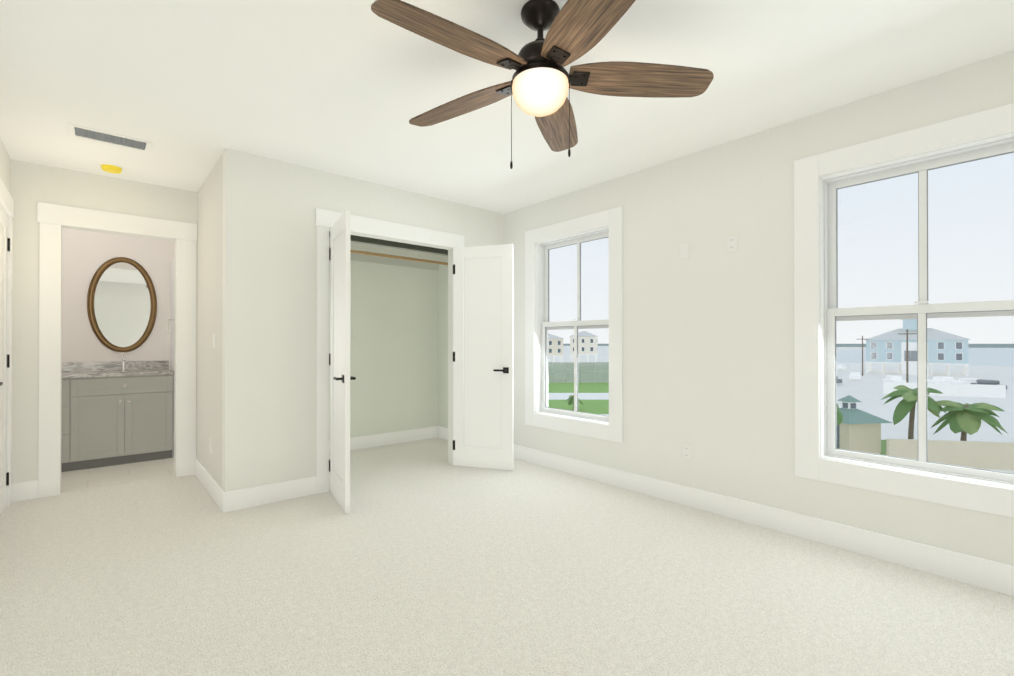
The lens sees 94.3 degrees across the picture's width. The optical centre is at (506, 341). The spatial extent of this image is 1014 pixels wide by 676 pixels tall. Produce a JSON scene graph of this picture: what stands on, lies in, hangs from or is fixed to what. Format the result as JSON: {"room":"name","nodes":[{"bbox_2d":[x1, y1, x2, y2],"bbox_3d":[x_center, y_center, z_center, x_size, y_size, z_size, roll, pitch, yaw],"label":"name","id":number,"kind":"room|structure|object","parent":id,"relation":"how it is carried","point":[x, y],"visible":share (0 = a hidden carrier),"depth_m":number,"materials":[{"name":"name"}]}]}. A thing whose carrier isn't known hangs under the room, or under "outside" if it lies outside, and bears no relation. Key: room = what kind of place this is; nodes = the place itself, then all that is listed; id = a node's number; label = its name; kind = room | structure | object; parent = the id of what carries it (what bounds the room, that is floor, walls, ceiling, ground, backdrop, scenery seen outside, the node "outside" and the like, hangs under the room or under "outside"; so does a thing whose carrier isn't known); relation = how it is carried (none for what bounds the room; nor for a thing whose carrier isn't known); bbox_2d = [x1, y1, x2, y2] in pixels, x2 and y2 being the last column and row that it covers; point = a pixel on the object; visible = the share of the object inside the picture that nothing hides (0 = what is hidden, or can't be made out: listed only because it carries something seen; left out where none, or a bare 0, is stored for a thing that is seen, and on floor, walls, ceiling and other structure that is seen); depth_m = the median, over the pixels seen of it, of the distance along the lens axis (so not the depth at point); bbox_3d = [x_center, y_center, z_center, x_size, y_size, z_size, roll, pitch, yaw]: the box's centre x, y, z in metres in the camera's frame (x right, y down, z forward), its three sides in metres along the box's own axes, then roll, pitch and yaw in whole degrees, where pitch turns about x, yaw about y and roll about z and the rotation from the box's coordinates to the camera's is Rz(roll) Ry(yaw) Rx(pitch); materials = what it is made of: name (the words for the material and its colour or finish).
{"room":"empty bedroom","nodes":[
{"label":"empty bedroom","id":0,"kind":"room"},
{"bbox_2d":[0,138,10,215],"bbox_3d":[-1.834,-0.100,1.175,0.150,2.740,6.696,0,0,-41],"label":"wall","id":1,"kind":"structure","parent":0,"point":[5,167],"depth_m":3.55,"materials":[{"name":"white paint"}]},
{"bbox_2d":[0,206,9,516],"bbox_3d":[-3.579,0.147,3.281,0.143,2.240,0.906,0,0,-41],"label":"entry door","id":2,"kind":"structure","parent":1,"relation":"in","point":[4,356],"depth_m":3.53,"materials":[{"name":"white paint"}]},
{"bbox_2d":[0,178,13,506],"bbox_3d":[-3.557,0.076,3.296,0.023,2.405,1.144,0,0,-41],"label":"door frame","id":3,"kind":"structure","parent":1,"relation":"attached to","point":[6,202],"depth_m":3.64,"materials":[{"name":"white paint"}]},
{"bbox_2d":[61,455,174,492],"bbox_3d":[-4.370,1.334,4.430,2.400,0.100,1.434,0,0,-41],"label":"floor","id":4,"kind":"structure","parent":0,"point":[74,480],"depth_m":4.54,"materials":[{"name":"beige tile"}]},
{"bbox_2d":[61,372,173,471],"bbox_3d":[-4.432,0.821,4.794,1.640,0.927,0.556,0,0,-41],"label":"bathroom vanity","id":5,"kind":"object","parent":4,"relation":"on","point":[117,412],"depth_m":4.84,"materials":[{"name":"grey paint"}]},
{"bbox_2d":[62,368,172,375],"bbox_3d":[-4.439,0.338,4.800,1.654,0.040,0.540,0,0,-41],"label":"countertop","id":6,"kind":"structure","parent":5,"relation":"on","point":[124,371],"depth_m":4.89,"materials":[{"name":"grey stone"}]},
{"bbox_2d":[120,352,125,370],"bbox_3d":[-4.192,0.219,5.142,0.052,0.202,0.168,0,0,-41],"label":"faucet","id":7,"kind":"object","parent":6,"relation":"on","point":[123,358],"depth_m":5.17,"materials":[{"name":"silver metal"}]},
{"bbox_2d":[167,258,174,456],"bbox_3d":[-3.824,0.178,5.353,0.093,2.220,0.480,0,0,-41],"label":"door","id":8,"kind":"structure","parent":4,"relation":"on","point":[172,315],"depth_m":5.30,"materials":[{"name":"white paint"}]},
{"bbox_2d":[62,228,174,368],"bbox_3d":[-4.800,-0.084,4.932,2.400,2.740,0.120,0,0,-41],"label":"wall","id":9,"kind":"structure","parent":0,"point":[86,255],"depth_m":5.14,"materials":[{"name":"paint"}]},
{"bbox_2d":[62,360,168,371],"bbox_3d":[-4.609,0.269,4.996,1.654,0.100,0.022,0,0,-41],"label":"backsplash","id":10,"kind":"structure","parent":9,"relation":"attached to","point":[112,366],"depth_m":5.17,"materials":[{"name":"grey stone"}]},
{"bbox_2d":[87,257,156,351],"bbox_3d":[-4.301,-0.413,5.270,0.610,1.070,0.034,0,0,-41],"label":"oval mirror","id":11,"kind":"object","parent":9,"relation":"attached to","point":[121,304],"visible":1,"depth_m":5.26,"materials":[{"name":"brown metal"}]},
{"bbox_2d":[197,153,222,487],"bbox_3d":[-2.562,-0.087,4.142,0.120,2.740,1.257,0,0,-41],"label":"wall","id":12,"kind":"structure","parent":0,"point":[209,283],"depth_m":4.03,"materials":[{"name":"white paint"}]},
{"bbox_2d":[195,458,223,512],"bbox_3d":[-2.567,1.207,4.042,0.018,0.150,1.392,0,0,-41],"label":"baseboard","id":13,"kind":"structure","parent":12,"relation":"attached to","point":[216,492],"depth_m":3.91,"materials":[{"name":"white paint"}]},
{"bbox_2d":[209,438,211,452],"bbox_3d":[-2.514,0.882,3.984,0.008,0.116,0.072,0,0,-41],"label":"outlet","id":14,"kind":"object","parent":12,"relation":"attached to","point":[210,445],"visible":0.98,"depth_m":3.97,"materials":[{"name":"white plastic"}]},
{"bbox_2d":[11,159,437,493],"bbox_3d":[-2.547,-0.084,5.065,4.165,2.740,0.120,0,0,-41],"label":"wall","id":15,"kind":"structure","parent":0,"point":[32,184],"depth_m":4.58,"materials":[{"name":"white paint"}]},
{"bbox_2d":[37,202,196,497],"bbox_3d":[-3.430,0.070,4.206,1.100,2.425,0.023,0,0,-41],"label":"door frame","id":16,"kind":"structure","parent":15,"relation":"attached to","point":[52,219],"depth_m":4.01,"materials":[{"name":"white paint"}]},
{"bbox_2d":[329,426,435,453],"bbox_3d":[-1.925,1.213,5.507,2.630,0.150,0.019,0,0,-41],"label":"baseboard","id":17,"kind":"structure","parent":15,"relation":"attached to","point":[368,441],"depth_m":5.91,"materials":[{"name":"white paint"}]},
{"bbox_2d":[329,237,447,270],"bbox_3d":[-1.732,-1.018,5.294,2.630,0.100,0.606,0,0,-41],"label":"closet shelf","id":18,"kind":"object","parent":15,"relation":"attached to","point":[381,249],"visible":0.32,"depth_m":5.69,"materials":[{"name":"paint"}]},
{"bbox_2d":[329,247,447,264],"bbox_3d":[-1.625,-0.983,5.171,2.630,0.058,0.060,0,0,-41],"label":"hanging rail","id":19,"kind":"object","parent":18,"relation":"attached to","point":[396,257],"visible":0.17,"depth_m":5.46,"materials":[{"name":"brown wood"}]},
{"bbox_2d":[329,231,447,254],"bbox_3d":[-1.519,-1.264,5.049,2.630,0.380,1.257,0,0,-41],"label":"lining","id":20,"kind":"object","parent":15,"relation":"attached to","point":[393,244],"visible":0.04,"depth_m":5.97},
{"bbox_2d":[222,148,503,491],"bbox_3d":[-1.114,-0.086,4.484,2.758,2.740,0.120,0,0,-41],"label":"wall","id":21,"kind":"structure","parent":0,"point":[269,350],"depth_m":3.79,"materials":[{"name":"white paint"}]},
{"bbox_2d":[224,476,316,512],"bbox_3d":[-1.857,1.206,3.745,0.667,0.150,0.015,0,0,-41],"label":"baseboard","id":22,"kind":"structure","parent":21,"relation":"attached to","point":[281,491],"depth_m":3.72,"materials":[{"name":"white paint"}]},
{"bbox_2d":[329,211,355,512],"bbox_3d":[-1.360,0.149,3.757,0.198,2.240,0.650,0,0,-41],"label":"closet door","id":23,"kind":"structure","parent":21,"relation":"in","point":[339,364],"depth_m":3.68,"materials":[{"name":"white paint"}]},
{"bbox_2d":[315,208,463,493],"bbox_3d":[-1.034,0.081,4.458,1.530,2.405,0.023,0,0,-41],"label":"trim","id":24,"kind":"structure","parent":21,"relation":"attached to","point":[325,220],"depth_m":4.01,"materials":[{"name":"white paint"}]},
{"bbox_2d":[453,244,513,469],"bbox_3d":[-0.244,0.153,4.771,0.380,2.240,0.582,0,0,-41],"label":"closet door","id":25,"kind":"structure","parent":21,"relation":"in","point":[483,356],"depth_m":4.75,"materials":[{"name":"white paint"}]},
{"bbox_2d":[438,264,447,427],"bbox_3d":[-1.519,-0.084,5.044,2.638,2.740,1.257,0,0,-41],"label":"lining","id":26,"kind":"object","parent":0,"point":[443,346],"visible":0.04,"depth_m":6.28,"materials":[{"name":"paint"}]},
{"bbox_2d":[0,437,1013,675],"bbox_3d":[-0.261,1.326,2.570,4.365,0.100,6.756,0,0,-41],"label":"floor carpet","id":27,"kind":"object","parent":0,"point":[423,557],"visible":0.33,"depth_m":2.42,"materials":[{"name":"beige carpet"}]},
{"bbox_2d":[0,0,1013,213],"bbox_3d":[-1.141,-1.523,2.769,5.453,0.120,8.190,0,0,-41],"label":"ceiling","id":28,"kind":"structure","parent":0,"point":[191,90],"depth_m":2.64,"materials":[{"name":"white paint"}]},
{"bbox_2d":[68,123,151,152],"bbox_3d":[-2.842,-1.457,3.379,0.450,0.008,0.240,0,0,-41],"label":"ceiling vent","id":29,"kind":"object","parent":28,"relation":"in","point":[92,134],"visible":0.98,"depth_m":3.37,"materials":[{"name":"white plastic"}]},
{"bbox_2d":[100,163,122,173],"bbox_3d":[-3.293,-1.437,3.915,0.152,0.042,0.152,0,0,-41],"label":"smoke detector","id":30,"kind":"object","parent":28,"relation":"attached to","point":[111,168],"visible":1,"depth_m":3.88,"materials":[{"name":"yellow plastic"}]},
{"bbox_2d":[371,0,713,168],"bbox_3d":[0.103,-1.115,2.058,1.426,0.703,1.475,0,0,-41],"label":"fan","id":31,"kind":"object","parent":28,"relation":"hanging from","point":[540,83],"visible":1,"depth_m":2.01,"materials":[{"name":"brown wood"}]},
{"bbox_2d":[504,50,1013,565],"bbox_3d":[1.294,-0.088,3.962,0.200,2.740,6.816,0,0,-41],"label":"wall","id":32,"kind":"structure","parent":0,"point":[708,350],"depth_m":3.42,"materials":[{"name":"white paint"}]},
{"bbox_2d":[436,426,447,439],"bbox_3d":[-0.519,1.215,5.881,0.015,0.150,1.221,0,0,-41],"label":"baseboard","id":33,"kind":"structure","parent":32,"relation":"attached to","point":[441,432],"depth_m":6.26,"materials":[{"name":"white paint"}]},
{"bbox_2d":[525,206,622,442],"bbox_3d":[0.671,-0.148,4.650,0.193,2.075,1.240,0,0,-41],"label":"window","id":34,"kind":"structure","parent":32,"relation":"in","point":[546,324],"depth_m":4.66,"materials":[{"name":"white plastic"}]},
{"bbox_2d":[682,444,690,459],"bbox_3d":[1.404,0.861,3.672,0.008,0.116,0.072,0,0,-41],"label":"electrical outlet","id":35,"kind":"object","parent":32,"relation":"attached to","point":[686,451],"visible":1,"depth_m":3.67,"materials":[{"name":"white plastic"}]},
{"bbox_2d":[727,235,736,251],"bbox_3d":[1.633,-0.711,3.414,0.008,0.116,0.072,0,0,-41],"label":"outlet","id":36,"kind":"object","parent":32,"relation":"attached to","point":[731,243],"visible":1,"depth_m":3.41,"materials":[{"name":"white plastic"}]},
{"bbox_2d":[514,444,1013,595],"bbox_3d":[1.653,1.204,3.375,0.019,0.150,5.169,0,0,-41],"label":"baseboard","id":37,"kind":"structure","parent":32,"relation":"attached to","point":[980,572],"depth_m":3.03,"materials":[{"name":"white paint"}]},
{"bbox_2d":[794,103,1013,517],"bbox_3d":[2.369,-0.156,2.687,0.193,2.075,1.243,0,0,-41],"label":"window","id":38,"kind":"structure","parent":32,"relation":"in","point":[922,311],"depth_m":2.81,"materials":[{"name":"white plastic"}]},
{"label":"outside","id":39,"kind":"structure","parent":0,"visible":0},
{"bbox_2d":[548,365,608,413],"bbox_3d":[18.363,7.741,116.813,122.001,0.001,103.239,0,0,-41],"label":"lawn","id":40,"kind":"structure","parent":39,"point":[592,406],"depth_m":71.11,"materials":[{"name":"green plant"}]},
{"bbox_2d":[548,362,608,381],"bbox_3d":[13.752,5.705,87.330,37.810,3.740,0.118,0,0,-1],"label":"fence","id":41,"kind":"object","parent":40,"relation":"on","point":[557,374],"depth_m":87.31,"materials":[{"name":"grey"}]},
{"bbox_2d":[548,393,608,415],"bbox_3d":[8.770,7.460,55.460,43.584,0.001,36.882,0,0,-41],"label":"street","id":42,"kind":"structure","parent":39,"point":[585,396],"depth_m":64.21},
{"bbox_2d":[548,346,1013,472],"bbox_3d":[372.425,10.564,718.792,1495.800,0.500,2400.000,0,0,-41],"label":"ground","id":43,"kind":"structure","parent":39,"point":[872,391],"depth_m":63.37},
{"bbox_2d":[548,334,563,363],"bbox_3d":[15.703,2.509,175.337,10.500,11.000,10.000,0,0,-1],"label":"house","id":44,"kind":"structure","parent":43,"relation":"on","point":[555,343],"depth_m":170.86,"materials":[{"name":"grey paint"}]},
{"bbox_2d":[566,395,583,409],"bbox_3d":[7.394,6.644,51.636,2.042,1.680,1.768,0,0,-41],"label":"palm tree","id":45,"kind":"object","parent":43,"relation":"on","point":[571,400],"depth_m":51.48,"materials":[{"name":"green plant"}]},
{"bbox_2d":[569,331,597,361],"bbox_3d":[30.385,1.952,185.524,11.000,12.200,10.000,0,0,14],"label":"house","id":46,"kind":"structure","parent":43,"relation":"on","point":[590,341],"depth_m":181.24,"materials":[{"name":"grey paint"}]},
{"bbox_2d":[563,344,1013,347],"bbox_3d":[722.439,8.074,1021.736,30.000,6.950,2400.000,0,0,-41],"label":"water","id":47,"kind":"structure","parent":43,"relation":"on","point":[969,345],"depth_m":852.27,"materials":[{"name":"grey"}]},
{"bbox_2d":[837,404,842,424],"bbox_3d":[19.465,5.400,29.267,2.732,3.978,2.689,0,0,-41],"label":"tree","id":48,"kind":"object","parent":43,"relation":"on","point":[839,417],"depth_m":27.81,"materials":[{"name":"green plant"}]},
{"bbox_2d":[862,336,862,375],"bbox_3d":[80.370,3.216,106.287,0.280,9.000,2.200,0,0,-41],"label":"pole","id":49,"kind":"object","parent":43,"relation":"on","point":[862,336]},
{"bbox_2d":[837,395,891,453],"bbox_3d":[23.383,5.528,32.122,3.300,3.746,3.300,0,0,-9],"label":"pavilion","id":50,"kind":"object","parent":43,"relation":"on","point":[869,437],"depth_m":31.01,"materials":[{"name":"beige paint"}]},
{"bbox_2d":[880,440,885,454],"bbox_3d":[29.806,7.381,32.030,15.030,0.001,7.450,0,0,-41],"label":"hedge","id":51,"kind":"object","parent":43,"relation":"on","point":[883,447],"depth_m":32.78,"materials":[{"name":"green plant"}]},
{"bbox_2d":[901,329,916,382],"bbox_3d":[62.368,2.826,73.246,0.280,9.500,2.200,0,0,-41],"label":"pole","id":52,"kind":"object","parent":43,"relation":"on","point":[907,378],"depth_m":73.18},
{"bbox_2d":[881,385,945,438],"bbox_3d":[28.045,5.245,32.544,3.815,4.318,3.492,0,0,-41],"label":"palm tree","id":53,"kind":"object","parent":43,"relation":"on","point":[903,409],"depth_m":32.05,"materials":[{"name":"green plant"}]},
{"bbox_2d":[865,319,970,375],"bbox_3d":[99.131,0.545,114.334,19.089,14.411,14.200,0,0,41],"label":"house","id":54,"kind":"structure","parent":43,"relation":"on","point":[880,354],"depth_m":110.18,"materials":[{"name":"blue"}]},
{"bbox_2d":[883,382,1005,397],"bbox_3d":[60.594,6.693,65.554,13.132,1.700,0.380,0,0,24],"label":"fence","id":55,"kind":"object","parent":43,"relation":"on","point":[991,391],"depth_m":64.61,"materials":[{"name":"white"}]},
{"bbox_2d":[886,439,1013,469],"bbox_3d":[26.337,6.617,27.655,7.034,1.530,0.330,0,0,10],"label":"fence","id":56,"kind":"object","parent":43,"relation":"on","point":[941,449],"depth_m":27.49,"materials":[{"name":"beige"}]},
{"bbox_2d":[931,400,1007,440],"bbox_3d":[30.165,5.625,30.823,3.680,3.545,3.690,0,0,-41],"label":"palm tree","id":57,"kind":"object","parent":43,"relation":"on","point":[958,413],"depth_m":30.07,"materials":[{"name":"green plant"}]},
{"bbox_2d":[836,348,1013,365],"bbox_3d":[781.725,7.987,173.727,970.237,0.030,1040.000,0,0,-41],"label":"water","id":58,"kind":"structure","parent":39,"point":[984,355],"depth_m":263.70,"materials":[{"name":"liquid"}]}
]}

